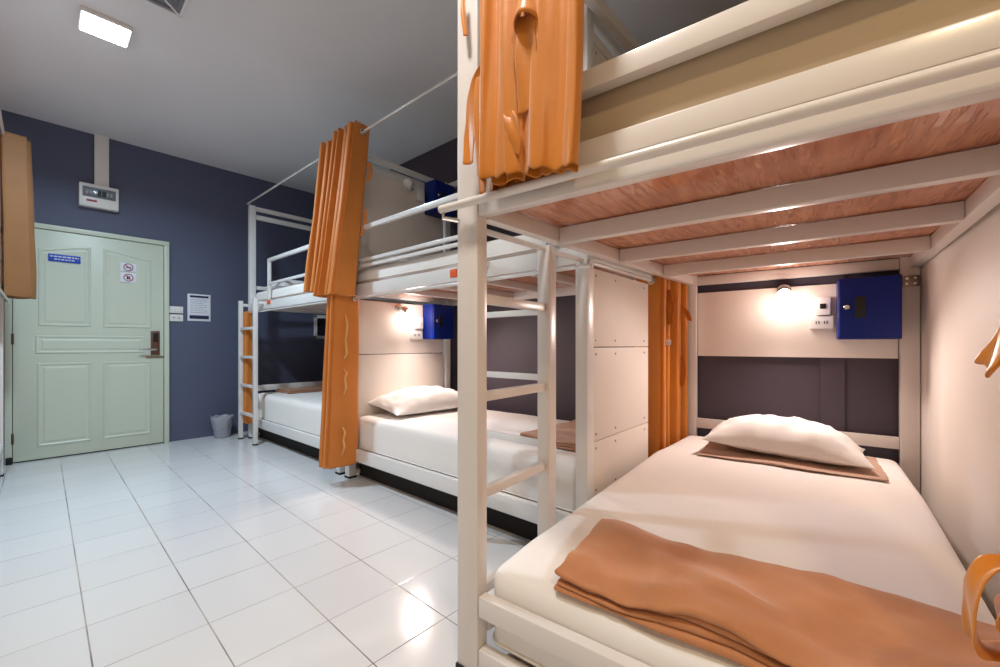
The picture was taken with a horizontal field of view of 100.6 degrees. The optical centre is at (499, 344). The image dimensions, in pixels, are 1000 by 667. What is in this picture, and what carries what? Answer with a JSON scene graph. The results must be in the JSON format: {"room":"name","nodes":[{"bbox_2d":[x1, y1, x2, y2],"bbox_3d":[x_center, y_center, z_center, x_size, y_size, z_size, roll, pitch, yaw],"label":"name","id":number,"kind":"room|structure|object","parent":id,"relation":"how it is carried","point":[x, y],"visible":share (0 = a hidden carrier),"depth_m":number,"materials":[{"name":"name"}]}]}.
{"room":"dormitory","nodes":[
{"label":"dormitory","id":0,"kind":"room"},
{"bbox_2d":[0,110,325,462],"bbox_3d":[-3.291,-0.482,4.536,0.150,2.965,5.500,0,0,42],"label":"wall","id":1,"kind":"structure","parent":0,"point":[201,210],"depth_m":4.46,"materials":[{"name":"blue paint"}]},
{"bbox_2d":[4,222,168,465],"bbox_3d":[-3.745,-0.028,3.843,0.107,2.055,1.086,0,0,42],"label":"door","id":2,"kind":"structure","parent":1,"relation":"attached to","point":[91,349],"depth_m":3.81,"materials":[{"name":"green paint"}]},
{"bbox_2d":[48,253,80,263],"bbox_3d":[-3.883,-0.770,3.702,0.005,0.066,0.200,0,0,42],"label":"door sign","id":3,"kind":"object","parent":2,"relation":"attached to","point":[51,257],"visible":1,"depth_m":3.70,"materials":[{"name":"blue plastic"}]},
{"bbox_2d":[120,272,135,282],"bbox_3d":[-3.597,-0.652,4.017,0.008,0.092,0.116,0,0,42],"label":"prohibition sign","id":4,"kind":"object","parent":2,"relation":"attached to","point":[124,277],"visible":1,"depth_m":4.02,"materials":[{"name":"white paper"}]},
{"bbox_2d":[120,262,135,271],"bbox_3d":[-3.597,-0.752,4.017,0.008,0.080,0.116,0,0,42],"label":"prohibition sign","id":5,"kind":"object","parent":2,"relation":"attached to","point":[129,267],"visible":1,"depth_m":4.01,"materials":[{"name":"white paper"}]},
{"bbox_2d":[78,182,118,212],"bbox_3d":[-3.735,-1.377,3.868,0.088,0.210,0.268,0,0,42],"label":"control panel","id":6,"kind":"object","parent":1,"relation":"attached to","point":[94,196],"visible":1,"depth_m":3.84,"materials":[{"name":"white plastic"}]},
{"bbox_2d":[94,134,108,186],"bbox_3d":[-3.743,-1.724,3.899,0.035,0.481,0.099,0,0,42],"label":"duct","id":7,"kind":"object","parent":1,"relation":"attached to","point":[101,143],"visible":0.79,"depth_m":3.89,"materials":[{"name":"white plastic"}]},
{"bbox_2d":[169,306,182,312],"bbox_3d":[-3.371,-0.367,4.322,0.017,0.070,0.115,0,0,42],"label":"light switch","id":8,"kind":"object","parent":1,"relation":"attached to","point":[172,309],"visible":1,"depth_m":4.31,"materials":[{"name":"white plastic"}]},
{"bbox_2d":[169,314,182,321],"bbox_3d":[-3.372,-0.282,4.323,0.013,0.071,0.115,0,0,42],"label":"wall socket","id":9,"kind":"object","parent":1,"relation":"attached to","point":[172,317],"visible":1,"depth_m":4.31,"materials":[{"name":"white plastic"}]},
{"bbox_2d":[187,293,210,320],"bbox_3d":[-3.241,-0.402,4.472,0.008,0.288,0.205,0,0,42],"label":"notice sign","id":10,"kind":"object","parent":1,"relation":"attached to","point":[198,305],"visible":1,"depth_m":4.46,"materials":[{"name":"white paper"}]},
{"bbox_2d":[314,315,325,338],"bbox_3d":[-2.330,-0.235,5.460,0.030,0.310,0.230,0,0,42],"label":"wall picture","id":11,"kind":"object","parent":1,"relation":"attached to","point":[319,320],"visible":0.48,"depth_m":5.43,"materials":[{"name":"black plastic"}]},
{"bbox_2d":[0,430,530,666],"bbox_3d":[-0.339,1.040,1.859,8.200,0.080,5.500,0,0,42],"label":"floor","id":12,"kind":"structure","parent":0,"point":[209,551],"depth_m":1.88,"materials":[{"name":"white tile"}]},
{"bbox_2d":[0,107,10,476],"bbox_3d":[-3.397,-0.262,2.142,2.110,2.524,1.058,0,0,42],"label":"bunk bed","id":13,"kind":"object","parent":12,"relation":"on","point":[5,298],"visible":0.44,"depth_m":3.15,"materials":[{"name":"white metal"}]},
{"bbox_2d":[0,131,36,298],"bbox_3d":[-3.588,-0.946,3.090,0.195,1.195,0.180,0,0,42],"label":"curtain","id":14,"kind":"object","parent":13,"relation":"hanging from","point":[18,251],"visible":0.97,"depth_m":3.04,"materials":[{"name":"orange fabric"}]},
{"bbox_2d":[210,414,233,437],"bbox_3d":[-3.021,0.881,4.515,0.212,0.230,0.212,0,0,42],"label":"waste bin","id":15,"kind":"object","parent":12,"relation":"on","point":[221,424],"visible":1,"depth_m":4.45,"materials":[{"name":"grey plastic"}]},
{"bbox_2d":[238,158,435,474],"bbox_3d":[-1.689,-0.262,4.202,2.070,2.524,1.115,0,0,41],"label":"bunk bed","id":16,"kind":"object","parent":12,"relation":"on","point":[306,443],"visible":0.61,"depth_m":4.19,"materials":[{"name":"white metal"}]},
{"bbox_2d":[243,311,252,423],"bbox_3d":[-2.693,0.239,4.418,0.203,1.185,0.063,0,0,41],"label":"curtain","id":17,"kind":"object","parent":16,"relation":"hanging from","point":[247,317],"visible":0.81,"depth_m":4.37,"materials":[{"name":"orange fabric"}]},
{"bbox_2d":[256,282,311,300],"bbox_3d":[-1.643,-0.503,4.213,1.835,0.143,0.940,0,0,41],"label":"mattress","id":18,"kind":"object","parent":16,"relation":"on","point":[294,289],"visible":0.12,"depth_m":3.96,"materials":[{"name":"white fabric"}]},
{"bbox_2d":[264,280,303,288],"bbox_3d":[-2.193,-0.641,4.575,0.340,0.130,0.660,0,0,41],"label":"pillow","id":19,"kind":"object","parent":18,"relation":"on","point":[289,282],"visible":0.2,"depth_m":4.34,"materials":[{"name":"white fabric"}]},
{"bbox_2d":[258,391,321,435],"bbox_3d":[-1.643,0.653,4.213,1.835,0.287,0.940,0,0,41],"label":"mattress","id":20,"kind":"object","parent":16,"relation":"on","point":[299,411],"visible":0.25,"depth_m":3.92,"materials":[{"name":"white fabric"}]},
{"bbox_2d":[276,385,321,393],"bbox_3d":[-2.112,0.492,4.722,0.359,0.038,0.720,0,0,41],"label":"blanket","id":21,"kind":"object","parent":20,"relation":"on","point":[313,388],"visible":0.58,"depth_m":4.53,"materials":[{"name":"brown fabric"}]},
{"bbox_2d":[303,140,331,292],"bbox_3d":[-1.344,-0.983,3.180,0.132,1.180,0.265,0,0,41],"label":"curtain","id":22,"kind":"object","parent":16,"relation":"hanging from","point":[325,148],"visible":0.3,"depth_m":3.16,"materials":[{"name":"orange fabric"}]},
{"bbox_2d":[344,3,653,540],"bbox_3d":[-0.111,-0.262,2.840,2.160,2.524,1.115,0,0,41],"label":"bunk bed","id":23,"kind":"object","parent":12,"relation":"on","point":[516,277],"visible":0.21,"depth_m":2.33,"materials":[{"name":"white metal"}]},
{"bbox_2d":[319,294,358,468],"bbox_3d":[-1.150,0.251,2.993,0.189,1.242,0.253,0,0,41],"label":"curtain","id":24,"kind":"object","parent":23,"relation":"hanging from","point":[339,412],"visible":0.96,"depth_m":2.94,"materials":[{"name":"orange fabric"}]},
{"bbox_2d":[313,120,372,297],"bbox_3d":[-1.130,-0.963,2.987,0.293,1.240,0.301,0,0,41],"label":"curtain","id":25,"kind":"object","parent":23,"relation":"hanging from","point":[337,265],"visible":0.98,"depth_m":2.94,"materials":[{"name":"orange fabric"}]},
{"bbox_2d":[356,170,442,418],"bbox_3d":[-0.810,-0.307,3.483,0.016,2.095,0.866,0,0,41],"label":"board","id":26,"kind":"object","parent":23,"relation":"attached to","point":[384,332],"visible":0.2,"depth_m":3.38,"materials":[{"name":"beige laminate"}]},
{"bbox_2d":[395,304,415,318],"bbox_3d":[-0.777,-0.277,3.424,0.169,0.124,0.079,0,0,5],"label":"reading lamp","id":27,"kind":"object","parent":26,"relation":"attached to","point":[410,313],"visible":1,"depth_m":3.40,"materials":[{"name":"silver metal"}]},
{"bbox_2d":[403,178,415,190],"bbox_3d":[-0.745,-1.330,3.455,0.089,0.089,0.194,0,0,3],"label":"reading lamp","id":28,"kind":"object","parent":26,"relation":"attached to","point":[408,183],"visible":1,"depth_m":3.38,"materials":[{"name":"silver metal"}]},
{"bbox_2d":[410,331,421,338],"bbox_3d":[-0.718,-0.085,3.559,0.023,0.070,0.120,0,0,41],"label":"wall socket","id":29,"kind":"object","parent":26,"relation":"attached to","point":[413,334],"visible":1,"depth_m":3.54,"materials":[{"name":"white plastic"}]},
{"bbox_2d":[414,317,422,328],"bbox_3d":[-0.698,-0.190,3.572,0.037,0.100,0.075,0,0,41],"label":"light switch","id":30,"kind":"object","parent":26,"relation":"attached to","point":[418,321],"visible":0.95,"depth_m":3.55,"materials":[{"name":"white plastic"}]},
{"bbox_2d":[415,188,424,202],"bbox_3d":[-0.689,-1.290,3.581,0.037,0.100,0.080,0,0,41],"label":"light switch","id":31,"kind":"object","parent":26,"relation":"attached to","point":[419,194],"visible":1,"depth_m":3.56,"materials":[{"name":"white plastic"}]},
{"bbox_2d":[423,304,453,338],"bbox_3d":[-0.535,-0.202,3.660,0.162,0.300,0.240,0,0,41],"label":"box","id":32,"kind":"object","parent":26,"relation":"attached to","point":[438,320],"visible":1,"depth_m":3.59,"materials":[{"name":"blue paint"}]},
{"bbox_2d":[425,179,454,218],"bbox_3d":[-0.525,-1.282,3.671,0.162,0.275,0.230,0,0,41],"label":"box","id":33,"kind":"object","parent":26,"relation":"attached to","point":[434,189],"visible":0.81,"depth_m":3.60,"materials":[{"name":"blue paint"}]},
{"bbox_2d":[450,269,456,277],"bbox_3d":[-0.263,-0.407,2.353,0.055,0.045,0.006,0,0,41],"label":"tag","id":34,"kind":"object","parent":23,"relation":"attached to","point":[453,272],"visible":1,"depth_m":2.35,"materials":[{"name":"orange plastic"}]},
{"bbox_2d":[357,235,563,283],"bbox_3d":[-0.065,-0.501,2.851,1.925,0.138,0.940,0,0,41],"label":"mattress","id":35,"kind":"object","parent":23,"relation":"on","point":[497,249],"visible":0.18,"depth_m":2.52,"materials":[{"name":"white fabric"}]},
{"bbox_2d":[369,254,419,266],"bbox_3d":[-0.686,-0.639,3.275,0.380,0.134,0.660,0,0,41],"label":"pillow","id":36,"kind":"object","parent":35,"relation":"on","point":[392,256],"visible":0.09,"depth_m":3.06,"materials":[{"name":"white fabric"}]},
{"bbox_2d":[358,408,575,512],"bbox_3d":[-0.065,0.663,2.851,1.925,0.266,0.940,0,0,41],"label":"mattress","id":37,"kind":"object","parent":23,"relation":"on","point":[427,440],"visible":0.55,"depth_m":2.58,"materials":[{"name":"white fabric"}]},
{"bbox_2d":[368,386,457,415],"bbox_3d":[-0.612,0.431,3.369,0.448,0.193,0.800,0,0,44],"label":"pillow","id":38,"kind":"object","parent":37,"relation":"on","point":[419,399],"visible":0.88,"depth_m":3.18,"materials":[{"name":"white fabric"}]},
{"bbox_2d":[519,419,575,450],"bbox_3d":[0.477,0.509,2.456,0.405,0.046,0.727,0,0,41],"label":"blanket","id":39,"kind":"object","parent":37,"relation":"on","point":[565,432],"visible":0.24,"depth_m":2.29,"materials":[{"name":"brown fabric"}]},
{"bbox_2d":[594,45,647,495],"bbox_3d":[0.620,-0.334,2.110,0.020,2.043,0.656,0,0,41],"label":"board","id":40,"kind":"object","parent":23,"relation":"attached to","point":[620,303],"visible":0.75,"depth_m":2.06,"materials":[{"name":"beige laminate"}]},
{"bbox_2d":[438,0,999,666],"bbox_3d":[0.969,-0.260,1.676,1.378,2.520,2.034,0,0,37],"label":"bunk bed","id":41,"kind":"object","parent":12,"relation":"on","point":[892,150],"visible":0.68,"depth_m":1.20,"materials":[{"name":"white metal"}]},
{"bbox_2d":[461,0,583,193],"bbox_3d":[0.032,-0.980,1.069,0.446,1.157,0.134,0,0,41],"label":"curtain","id":42,"kind":"object","parent":41,"relation":"hanging from","point":[524,99],"visible":0.99,"depth_m":1.00,"materials":[{"name":"orange fabric"}]},
{"bbox_2d":[635,275,691,457],"bbox_3d":[1.012,0.257,2.557,0.266,1.329,0.431,0,0,37],"label":"curtain","id":43,"kind":"object","parent":41,"relation":"hanging from","point":[669,316],"visible":0.63,"depth_m":2.45,"materials":[{"name":"orange fabric"}]},
{"bbox_2d":[492,435,995,666],"bbox_3d":[0.986,0.752,1.683,1.166,0.369,1.890,0,0,37],"label":"mattress","id":44,"kind":"object","parent":41,"relation":"on","point":[884,536],"visible":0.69,"depth_m":1.37,"materials":[{"name":"white fabric"}]},
{"bbox_2d":[554,518,999,666],"bbox_3d":[0.609,0.624,1.016,0.895,0.106,0.361,0,0,37],"label":"blanket","id":45,"kind":"object","parent":44,"relation":"on","point":[747,612],"visible":0.98,"depth_m":0.95,"materials":[{"name":"orange fabric"}]},
{"bbox_2d":[698,441,888,481],"bbox_3d":[1.447,0.559,2.105,0.731,0.010,0.470,0,0,37],"label":"towel","id":46,"kind":"object","parent":44,"relation":"on","point":[714,449],"visible":0.65,"depth_m":1.97,"materials":[{"name":"beige fabric"}]},
{"bbox_2d":[701,414,874,468],"bbox_3d":[1.458,0.467,2.148,0.689,0.195,0.430,0,0,37],"label":"pillow","id":47,"kind":"object","parent":46,"relation":"on","point":[798,438],"visible":1,"depth_m":2.01,"materials":[{"name":"white fabric"}]},
{"bbox_2d":[580,0,999,141],"bbox_3d":[0.994,-0.578,1.677,1.130,0.255,1.880,0,0,37],"label":"mattress","id":48,"kind":"object","parent":41,"relation":"on","point":[846,28],"visible":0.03,"depth_m":0.84,"materials":[{"name":"beige fabric"}]},
{"bbox_2d":[698,284,897,358],"bbox_3d":[1.667,-0.133,2.416,0.946,0.406,0.012,0,0,37],"label":"board","id":49,"kind":"object","parent":41,"relation":"attached to","point":[751,323],"visible":0.71,"depth_m":2.45,"materials":[{"name":"beige laminate"}]},
{"bbox_2d":[776,284,792,303],"bbox_3d":[1.617,-0.292,2.357,0.081,0.120,0.143,0,0,37],"label":"reading lamp","id":50,"kind":"object","parent":49,"relation":"attached to","point":[784,295],"visible":1,"depth_m":2.31,"materials":[{"name":"silver metal"}]},
{"bbox_2d":[810,316,833,328],"bbox_3d":[1.784,-0.125,2.302,0.105,0.070,0.030,0,0,37],"label":"wall socket","id":51,"kind":"object","parent":49,"relation":"attached to","point":[816,322],"visible":1,"depth_m":2.29,"materials":[{"name":"white plastic"}]},
{"bbox_2d":[815,297,830,315],"bbox_3d":[1.784,-0.213,2.293,0.066,0.097,0.044,0,0,37],"label":"light switch","id":52,"kind":"object","parent":49,"relation":"attached to","point":[823,304],"visible":1,"depth_m":2.28,"materials":[{"name":"white plastic"}]},
{"bbox_2d":[836,274,901,339],"bbox_3d":[1.876,-0.185,2.119,0.238,0.310,0.211,0,0,37],"label":"box","id":53,"kind":"object","parent":49,"relation":"attached to","point":[870,307],"visible":1,"depth_m":2.05,"materials":[{"name":"blue paint"}]},
{"bbox_2d":[920,203,999,619],"bbox_3d":[1.615,-0.210,1.411,0.018,2.380,1.685,0,0,37],"label":"wall","id":54,"kind":"structure","parent":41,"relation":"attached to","point":[960,284],"depth_m":1.50,"materials":[{"name":"white paint"}]},
{"bbox_2d":[961,325,999,661],"bbox_3d":[0.820,0.227,0.530,0.311,1.352,0.112,0,0,40],"label":"curtain","id":55,"kind":"object","parent":41,"relation":"hanging from","point":[984,567],"visible":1,"depth_m":0.61,"materials":[{"name":"orange fabric"}]},
{"bbox_2d":[0,0,748,193],"bbox_3d":[-0.339,-2.015,1.859,8.200,0.100,5.500,0,0,42],"label":"ceiling","id":56,"kind":"structure","parent":0,"point":[252,88],"depth_m":2.97,"materials":[{"name":"paint"}]},
{"bbox_2d":[78,5,132,47],"bbox_3d":[-2.426,-1.948,2.550,0.224,0.032,0.230,0,0,42],"label":"recessed light","id":57,"kind":"object","parent":56,"relation":"in","point":[93,22],"visible":1,"depth_m":2.53,"materials":[{"name":"white plastic"}]},
{"bbox_2d":[144,0,188,17],"bbox_3d":[-1.884,-1.957,2.189,0.412,0.016,0.402,0,0,42],"label":"ceiling vent","id":58,"kind":"object","parent":56,"relation":"in","point":[175,7],"visible":1,"depth_m":2.39,"materials":[{"name":"metal"}]},
{"bbox_2d":[359,137,605,420],"bbox_3d":[-0.588,-0.482,4.246,4.220,2.965,0.240,0,0,41],"label":"wall","id":59,"kind":"structure","parent":0,"point":[512,342],"depth_m":3.48,"materials":[{"name":"blue paint"}]},
{"bbox_2d":[698,258,898,464],"bbox_3d":[2.414,-0.482,2.009,3.740,2.965,0.200,0,0,37],"label":"wall","id":60,"kind":"structure","parent":0,"point":[728,386],"depth_m":2.41,"materials":[{"name":"dark grey paint"}]},
{"bbox_2d":[820,263,844,431],"bbox_3d":[1.843,-0.482,2.302,0.105,2.965,0.012,0,0,37],"label":"trim","id":61,"kind":"structure","parent":60,"relation":"attached to","point":[832,370],"depth_m":2.30,"materials":[{"name":"grey paint"}]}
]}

